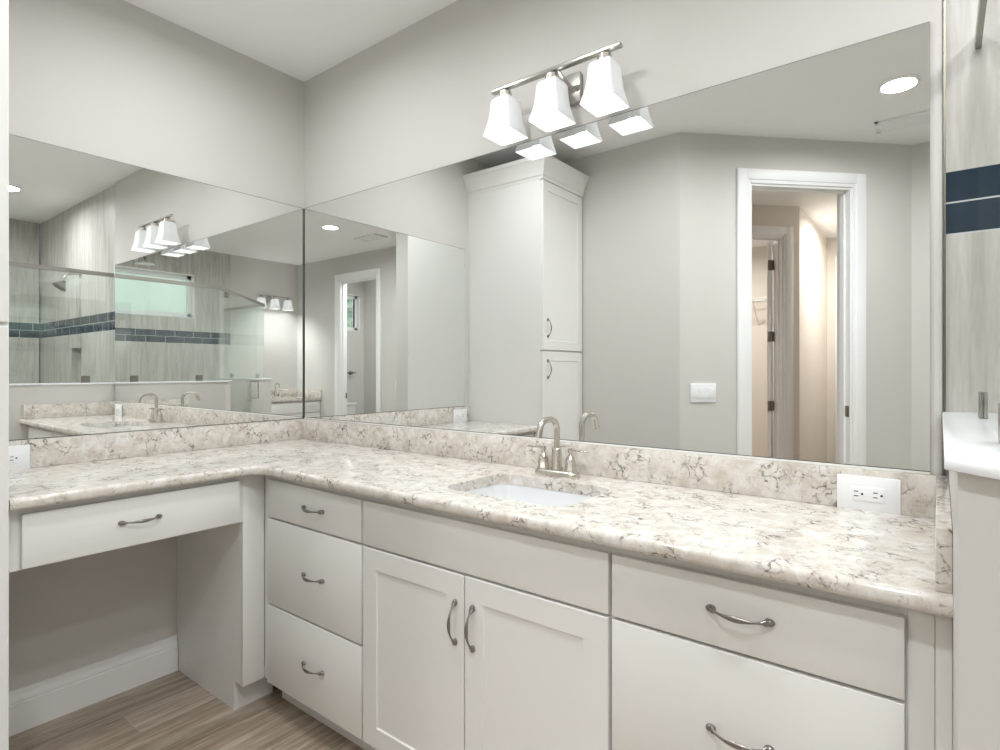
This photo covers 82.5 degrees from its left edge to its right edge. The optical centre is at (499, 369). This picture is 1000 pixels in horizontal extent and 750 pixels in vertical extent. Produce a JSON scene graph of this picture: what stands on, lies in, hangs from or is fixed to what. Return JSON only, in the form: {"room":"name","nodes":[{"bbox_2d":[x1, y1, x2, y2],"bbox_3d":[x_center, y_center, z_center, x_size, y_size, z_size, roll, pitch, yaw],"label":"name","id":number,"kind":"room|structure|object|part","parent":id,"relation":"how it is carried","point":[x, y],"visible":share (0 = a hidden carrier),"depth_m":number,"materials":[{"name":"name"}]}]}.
{"room":"bathroom","nodes":[
{"label":"bathroom","id":0,"kind":"room"},
{"bbox_2d":[9,0,303,691],"bbox_3d":[-1.588,-0.099,2.229,0.120,2.730,2.020,0,0,38],"label":"wall","id":1,"kind":"structure","parent":0,"point":[117,80],"depth_m":2.26,"materials":[{"name":"paint"}]},
{"bbox_2d":[9,634,177,736],"bbox_3d":[-1.567,1.192,2.143,0.017,0.148,0.665,0,0,38],"label":"baseboard","id":2,"kind":"structure","parent":1,"relation":"attached to","point":[38,703],"depth_m":2.15,"materials":[{"name":"paint"}]},
{"bbox_2d":[9,418,303,467],"bbox_3d":[-1.379,0.296,2.384,0.020,0.100,1.279,0,0,38],"label":"backsplash","id":3,"kind":"structure","parent":1,"relation":"attached to","point":[95,447],"depth_m":2.32,"materials":[{"name":"stone"}]},
{"bbox_2d":[9,445,29,470],"bbox_3d":[-1.695,0.305,1.953,0.009,0.086,0.132,0,0,38],"label":"outlet","id":4,"kind":"object","parent":3,"relation":"attached to","point":[19,455],"visible":0.8,"depth_m":1.98,"materials":[{"name":"white plastic"}]},
{"bbox_2d":[9,453,18,463],"bbox_3d":[-1.692,0.305,1.951,0.003,0.034,0.068,0,0,38],"label":"receptacle","id":5,"kind":"object","parent":4,"relation":"attached to","point":[13,457],"depth_m":1.97,"materials":[{"name":"white plastic"}]},
{"bbox_2d":[9,134,303,440],"bbox_3d":[-1.373,-0.287,2.402,0.006,1.064,1.231,0,0,38],"label":"mirror","id":6,"kind":"object","parent":1,"relation":"attached to","point":[140,298],"visible":1,"depth_m":2.30,"materials":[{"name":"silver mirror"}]},
{"bbox_2d":[9,635,363,749],"bbox_3d":[-1.217,1.316,-0.535,5.650,0.100,6.300,0,0,38],"label":"floor","id":7,"kind":"structure","parent":0,"point":[172,711],"depth_m":2.03,"materials":[{"name":"brown wood"}]},
{"bbox_2d":[0,0,8,749],"bbox_3d":[-1.654,-0.026,1.504,0.662,2.585,0.548,0,0,38],"label":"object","id":8,"kind":"object","parent":7,"relation":"on","point":[4,4],"visible":1,"depth_m":1.50,"materials":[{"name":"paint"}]},
{"bbox_3d":[-1.454,0.515,1.319,0.020,1.265,0.487,0,0,38],"label":"door","id":9,"kind":"part","parent":8,"relation":"part of","materials":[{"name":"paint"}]},
{"bbox_3d":[-1.454,-0.654,1.319,0.020,1.056,0.487,0,0,38],"label":"door","id":10,"kind":"part","parent":8,"relation":"part of","materials":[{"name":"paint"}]},
{"bbox_2d":[9,475,272,709],"bbox_3d":[-1.290,0.823,2.028,0.596,0.886,0.823,0,0,38],"label":"makeup desk","id":11,"kind":"object","parent":7,"relation":"on","point":[218,525],"visible":0.95,"depth_m":2.09,"materials":[{"name":"paint"}]},
{"bbox_3d":[-1.131,0.473,1.814,0.020,0.150,0.615,0,0,38],"label":"drawer","id":12,"kind":"part","parent":11,"relation":"part of","materials":[{"name":"paint"}]},
{"bbox_3d":[-1.121,0.471,1.786,0.031,0.014,0.125,0,0,38],"label":"handle","id":13,"kind":"part","parent":11,"relation":"part of","materials":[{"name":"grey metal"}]},
{"bbox_3d":[-1.155,0.823,2.259,0.526,0.886,0.016,0,0,38],"label":"panel","id":14,"kind":"part","parent":11,"relation":"part of","materials":[{"name":"paint"}]},
{"bbox_2d":[265,475,376,749],"bbox_3d":[-0.507,0.823,2.152,0.593,0.886,0.574,0,0,38],"label":"base cabinet","id":15,"kind":"object","parent":7,"relation":"on","point":[314,544],"visible":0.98,"depth_m":1.92,"materials":[{"name":"paint"}]},
{"bbox_3d":[-0.640,1.006,1.912,0.125,0.014,0.031,0,0,38],"label":"handle","id":16,"kind":"part","parent":15,"relation":"part of","materials":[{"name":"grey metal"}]},
{"bbox_3d":[-0.640,0.701,1.912,0.125,0.014,0.031,0,0,38],"label":"handle","id":17,"kind":"part","parent":15,"relation":"part of","materials":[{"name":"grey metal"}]},
{"bbox_3d":[-0.640,0.471,1.912,0.125,0.014,0.031,0,0,38],"label":"handle","id":18,"kind":"part","parent":15,"relation":"part of","materials":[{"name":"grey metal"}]},
{"bbox_3d":[-0.640,1.006,1.945,0.540,0.288,0.020,0,0,38],"label":"drawer","id":19,"kind":"part","parent":15,"relation":"part of","materials":[{"name":"paint"}]},
{"bbox_3d":[-0.640,0.701,1.945,0.540,0.310,0.020,0,0,38],"label":"drawer","id":20,"kind":"part","parent":15,"relation":"part of","materials":[{"name":"paint"}]},
{"bbox_3d":[-0.640,0.471,1.945,0.540,0.135,0.020,0,0,38],"label":"drawer","id":21,"kind":"part","parent":15,"relation":"part of","materials":[{"name":"paint"}]},
{"bbox_2d":[363,496,613,749],"bbox_3d":[0.063,0.823,1.712,0.846,0.886,0.574,0,0,38],"label":"base cabinet","id":22,"kind":"object","parent":7,"relation":"on","point":[478,634],"visible":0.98,"depth_m":1.48,"materials":[{"name":"paint"}]},
{"bbox_3d":[-0.255,0.848,1.646,0.414,0.604,0.020,0,0,38],"label":"door","id":23,"kind":"part","parent":22,"relation":"part of","materials":[{"name":"paint"}]},
{"bbox_3d":[-0.129,0.676,1.517,0.014,0.125,0.031,0,0,38],"label":"handle","id":24,"kind":"part","parent":22,"relation":"part of","materials":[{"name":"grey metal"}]},
{"bbox_3d":[-0.080,0.676,1.479,0.014,0.125,0.031,0,0,38],"label":"handle","id":25,"kind":"part","parent":22,"relation":"part of","materials":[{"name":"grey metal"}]},
{"bbox_2d":[9,439,952,617],"bbox_3d":[-0.369,0.362,1.603,2.575,0.032,1.280,0,0,38],"label":"countertop","id":26,"kind":"structure","parent":22,"relation":"on","point":[889,559],"depth_m":1.43,"materials":[{"name":"stone"}]},
{"bbox_2d":[466,484,592,505],"bbox_3d":[0.080,0.453,1.668,0.455,0.150,0.333,0,0,38],"label":"sink","id":27,"kind":"object","parent":26,"relation":"in","point":[539,496],"visible":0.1,"depth_m":1.83,"materials":[{"name":"ceramic"}]},
{"bbox_2d":[527,416,588,478],"bbox_3d":[0.185,0.247,1.871,0.172,0.196,0.172,0,0,-8],"label":"faucet","id":28,"kind":"object","parent":26,"relation":"on","point":[543,468],"visible":1,"depth_m":1.85,"materials":[{"name":"silver metal"}]},
{"bbox_3d":[0.121,0.258,1.922,0.070,0.010,0.012,0,0,38],"label":"lever","id":29,"kind":"part","parent":28,"relation":"part of","materials":[{"name":"silver metal"}]},
{"bbox_3d":[0.145,0.290,1.903,0.039,0.075,0.039,0,0,15],"label":"handle","id":30,"kind":"part","parent":28,"relation":"part of","materials":[{"name":"silver metal"}]},
{"bbox_3d":[0.156,0.238,1.831,0.037,0.178,0.136,0,0,38],"label":"spout","id":31,"kind":"part","parent":28,"relation":"part of","materials":[{"name":"silver metal"}]},
{"bbox_3d":[0.187,0.336,1.871,0.162,0.020,0.054,0,0,38],"label":"plate","id":32,"kind":"part","parent":28,"relation":"part of","materials":[{"name":"silver metal"}]},
{"bbox_3d":[0.228,0.290,1.839,0.039,0.075,0.039,0,0,-30],"label":"handle","id":33,"kind":"part","parent":28,"relation":"part of","materials":[{"name":"silver metal"}]},
{"bbox_3d":[0.252,0.258,1.820,0.070,0.010,0.012,0,0,38],"label":"lever","id":34,"kind":"part","parent":28,"relation":"part of","materials":[{"name":"silver metal"}]},
{"bbox_3d":[0.078,0.848,1.389,0.418,0.604,0.020,0,0,38],"label":"door","id":35,"kind":"part","parent":22,"relation":"part of","materials":[{"name":"paint"}]},
{"bbox_2d":[612,548,951,749],"bbox_3d":[0.631,0.823,1.272,0.588,0.886,0.574,0,0,38],"label":"base cabinet","id":36,"kind":"object","parent":7,"relation":"on","point":[704,658],"visible":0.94,"depth_m":1.06,"materials":[{"name":"paint"}]},
{"bbox_3d":[0.446,0.700,1.072,0.125,0.014,0.031,0,0,38],"label":"handle","id":37,"kind":"part","parent":36,"relation":"part of","materials":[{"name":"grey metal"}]},
{"bbox_3d":[0.446,0.466,1.072,0.125,0.014,0.031,0,0,38],"label":"handle","id":38,"kind":"part","parent":36,"relation":"part of","materials":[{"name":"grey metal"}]},
{"bbox_3d":[0.458,0.701,1.096,0.524,0.310,0.020,0,0,38],"label":"drawer","id":39,"kind":"part","parent":36,"relation":"part of","materials":[{"name":"paint"}]},
{"bbox_3d":[0.458,0.471,1.096,0.524,0.135,0.020,0,0,38],"label":"drawer","id":40,"kind":"part","parent":36,"relation":"part of","materials":[{"name":"paint"}]},
{"bbox_2d":[124,0,456,81],"bbox_3d":[-1.217,-1.514,-0.535,5.650,0.100,6.300,0,0,38],"label":"ceiling","id":41,"kind":"structure","parent":0,"point":[299,39],"depth_m":2.42,"materials":[{"name":"paint"}]},
{"bbox_2d":[304,0,978,476],"bbox_3d":[0.896,-0.099,1.510,4.690,2.730,0.120,0,0,38],"label":"wall","id":42,"kind":"structure","parent":0,"point":[417,100],"depth_m":1.80,"materials":[{"name":"paint"}]},
{"bbox_2d":[483,41,629,145],"bbox_3d":[0.183,-0.903,1.884,0.499,0.183,0.158,0,0,38],"label":"vanity light","id":43,"kind":"object","parent":42,"relation":"attached to","point":[604,93],"visible":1,"depth_m":1.85,"materials":[{"name":"white glass"}]},
{"bbox_2d":[499,88,511,95],"bbox_3d":[0.019,-0.956,1.985,0.045,0.038,0.045,0,0,38],"label":"socket","id":44,"kind":"object","parent":43,"relation":"attached to","point":[502,91],"depth_m":1.97,"materials":[{"name":"silver metal"}]},
{"bbox_3d":[0.019,-0.879,1.985,0.117,0.134,0.117,0,0,38],"label":"lamp shade","id":45,"kind":"part","parent":43,"relation":"part of","materials":[{"name":"white glass"}]},
{"bbox_2d":[545,71,558,78],"bbox_3d":[0.171,-0.956,1.868,0.045,0.038,0.045,0,0,38],"label":"socket","id":46,"kind":"object","parent":43,"relation":"attached to","point":[548,74],"depth_m":1.85,"materials":[{"name":"silver metal"}]},
{"bbox_3d":[0.171,-0.879,1.868,0.117,0.134,0.117,0,0,38],"label":"lamp shade","id":47,"kind":"part","parent":43,"relation":"part of","materials":[{"name":"white glass"}]},
{"bbox_2d":[597,51,611,59],"bbox_3d":[0.322,-0.956,1.751,0.045,0.038,0.045,0,0,38],"label":"socket","id":48,"kind":"object","parent":43,"relation":"attached to","point":[601,55],"depth_m":1.73,"materials":[{"name":"silver metal"}]},
{"bbox_3d":[0.322,-0.879,1.751,0.117,0.134,0.117,0,0,38],"label":"lamp shade","id":49,"kind":"part","parent":43,"relation":"part of","materials":[{"name":"white glass"}]},
{"bbox_2d":[304,21,929,474],"bbox_3d":[0.008,-0.287,2.114,2.534,1.065,0.009,0,0,38],"label":"mirror","id":50,"kind":"object","parent":42,"relation":"attached to","point":[740,267],"visible":1,"depth_m":1.72,"materials":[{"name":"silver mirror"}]},
{"bbox_2d":[303,419,936,518],"bbox_3d":[0.015,0.296,2.102,2.532,0.100,0.020,0,0,38],"label":"backsplash","id":51,"kind":"structure","parent":42,"relation":"attached to","point":[800,482],"depth_m":1.74,"materials":[{"name":"stone"}]},
{"bbox_2d":[837,474,900,514],"bbox_3d":[0.902,0.305,1.397,0.132,0.086,0.009,0,0,38],"label":"outlet","id":52,"kind":"object","parent":51,"relation":"attached to","point":[872,494],"visible":1,"depth_m":1.39,"materials":[{"name":"white plastic"}]},
{"bbox_2d":[852,486,884,502],"bbox_3d":[0.901,0.305,1.395,0.068,0.034,0.003,0,0,38],"label":"receptacle","id":53,"kind":"object","parent":52,"relation":"attached to","point":[860,494],"depth_m":1.39,"materials":[{"name":"white plastic"}]},
{"bbox_2d":[949,471,999,749],"bbox_3d":[0.818,0.688,0.879,0.188,1.157,1.004,0,0,38],"label":"wall","id":54,"kind":"structure","parent":0,"point":[975,500],"depth_m":0.60,"materials":[{"name":"paint"}]},
{"bbox_2d":[935,475,952,593],"bbox_3d":[0.860,0.296,1.106,0.022,0.100,0.562,0,0,38],"label":"backsplash","id":55,"kind":"structure","parent":54,"relation":"attached to","point":[943,518],"depth_m":0.89,"materials":[{"name":"stone"}]},
{"bbox_2d":[943,0,945,475],"bbox_3d":[1.042,-0.099,1.335,0.004,2.730,0.011,0,0,38],"label":"trim","id":56,"kind":"structure","parent":54,"relation":"attached to","point":[944,1],"depth_m":1.33,"materials":[{"name":"metal"}]},
{"bbox_2d":[942,412,999,479],"bbox_3d":[0.815,0.103,0.872,0.216,0.012,1.020,0,0,38],"label":"trim","id":57,"kind":"structure","parent":54,"relation":"on","point":[971,446],"depth_m":0.74,"materials":[{"name":"white stone"}]},
{"bbox_3d":[1.057,0.688,-0.963,1.170,1.157,0.305,0,0,38],"label":"wall","id":58,"kind":"structure","parent":0,"visible":0},
{"bbox_3d":[1.052,0.103,-0.957,1.185,0.012,0.332,0,0,38],"label":"trim","id":59,"kind":"structure","parent":58,"relation":"on","visible":0},
{"bbox_2d":[975,0,999,442],"bbox_3d":[0.963,-0.333,-0.085,0.664,0.861,2.718,0,0,-8],"label":"screen","id":60,"kind":"object","parent":59,"relation":"on","point":[987,33],"visible":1,"depth_m":1.00,"materials":[{"name":"clear glass"}]},
{"bbox_3d":[0.963,-0.749,-0.085,0.664,0.031,2.718,0,0,-8],"label":"header rail","id":61,"kind":"part","parent":60,"relation":"part of","materials":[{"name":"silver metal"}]}
]}

